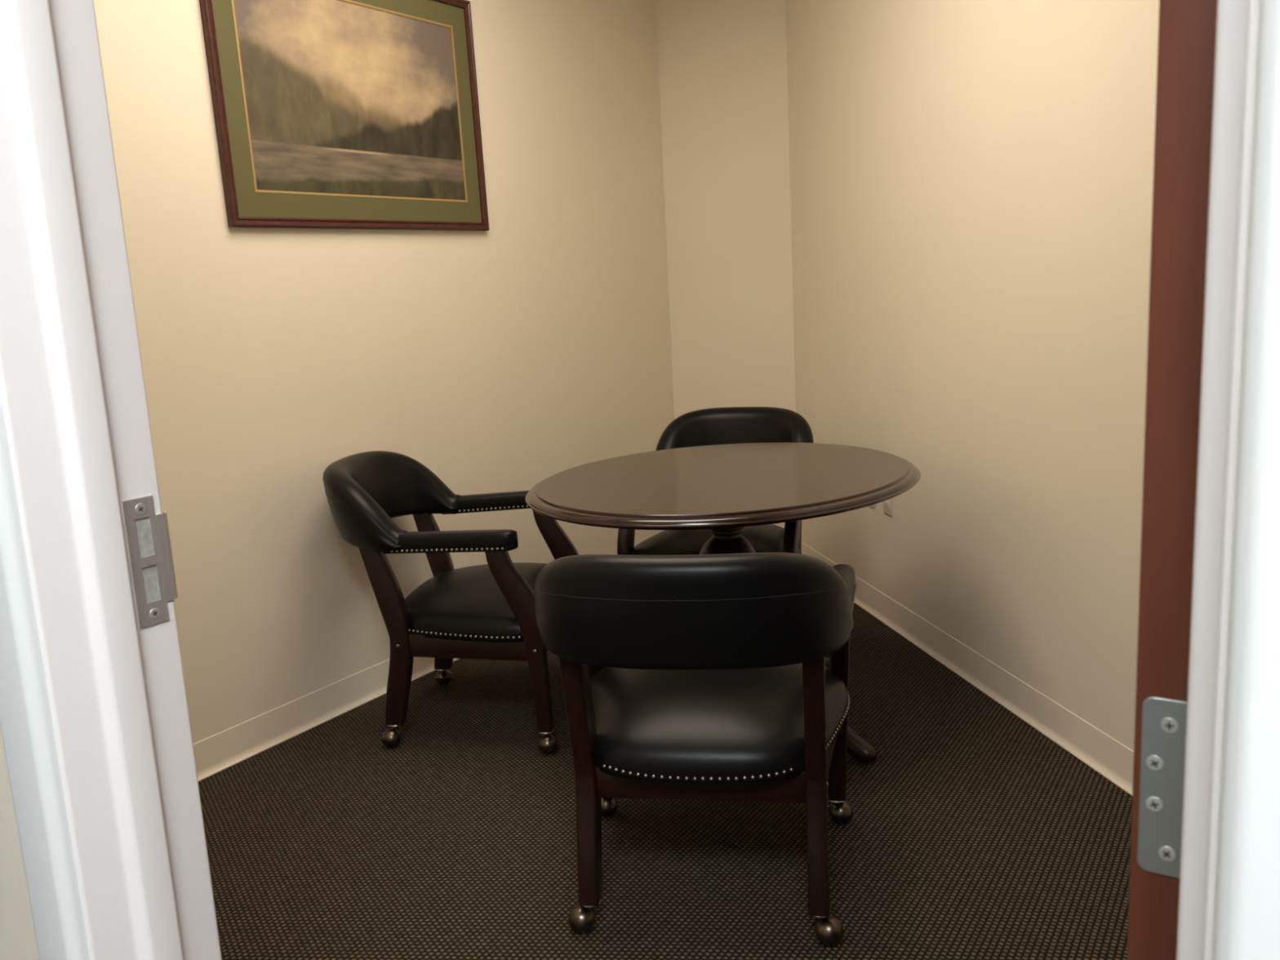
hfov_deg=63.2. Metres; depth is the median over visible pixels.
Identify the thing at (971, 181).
wall
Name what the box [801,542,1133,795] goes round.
baseboard
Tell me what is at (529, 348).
wall
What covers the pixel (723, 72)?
wall
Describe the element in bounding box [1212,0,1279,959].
trim
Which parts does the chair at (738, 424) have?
leg, seat, backrest, leg, leg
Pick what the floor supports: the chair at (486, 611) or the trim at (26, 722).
the chair at (486, 611)
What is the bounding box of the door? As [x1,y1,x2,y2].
[1126,0,1217,959]
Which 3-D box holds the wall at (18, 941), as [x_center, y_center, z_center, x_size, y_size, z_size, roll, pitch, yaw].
[-0.020,-0.206,0.598,4.429,2.740,0.110,3,12,32]
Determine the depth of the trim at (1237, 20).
0.43 m
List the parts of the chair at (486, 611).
leg, backrest, leg, armrest, nailhead trim, nailhead trim, seat rail, seat, armrest, nailhead trim, leg, leg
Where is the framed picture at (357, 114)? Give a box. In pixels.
[199,0,488,231]
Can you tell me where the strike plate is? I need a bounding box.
[121,495,177,628]
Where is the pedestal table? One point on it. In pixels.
(724, 490)
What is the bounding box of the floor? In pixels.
[198,602,1132,959]
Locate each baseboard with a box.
[192,657,458,781]
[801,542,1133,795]
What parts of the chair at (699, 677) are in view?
leg, leg, backrest, seat rail, seat, nailhead trim, leg, seat rail, leg, armrest, nailhead trim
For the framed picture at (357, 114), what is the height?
0.806 m
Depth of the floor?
2.44 m
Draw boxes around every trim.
[0,0,222,959]
[0,389,90,959]
[1176,0,1259,959]
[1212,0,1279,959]
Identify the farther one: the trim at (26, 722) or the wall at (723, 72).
the wall at (723, 72)
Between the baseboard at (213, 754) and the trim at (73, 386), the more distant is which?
the baseboard at (213, 754)
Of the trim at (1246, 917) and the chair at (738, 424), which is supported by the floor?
the chair at (738, 424)
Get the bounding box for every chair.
[322,450,578,754]
[533,552,857,946]
[617,406,813,555]
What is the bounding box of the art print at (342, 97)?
[233,0,465,199]
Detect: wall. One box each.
[0,725,39,959]
[93,0,674,743]
[655,0,795,528]
[785,0,1159,751]
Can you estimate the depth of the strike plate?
1.00 m
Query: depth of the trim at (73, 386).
0.94 m
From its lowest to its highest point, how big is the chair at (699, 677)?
0.829 m
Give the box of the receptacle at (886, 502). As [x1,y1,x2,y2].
[884,500,888,508]
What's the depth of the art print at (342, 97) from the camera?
3.25 m
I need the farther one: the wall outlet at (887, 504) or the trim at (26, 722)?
the wall outlet at (887, 504)
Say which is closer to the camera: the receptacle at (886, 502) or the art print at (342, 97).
the art print at (342, 97)
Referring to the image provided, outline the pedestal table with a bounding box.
[524,442,920,764]
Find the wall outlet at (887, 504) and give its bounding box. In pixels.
[883,497,892,515]
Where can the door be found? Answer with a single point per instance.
(1185, 69)

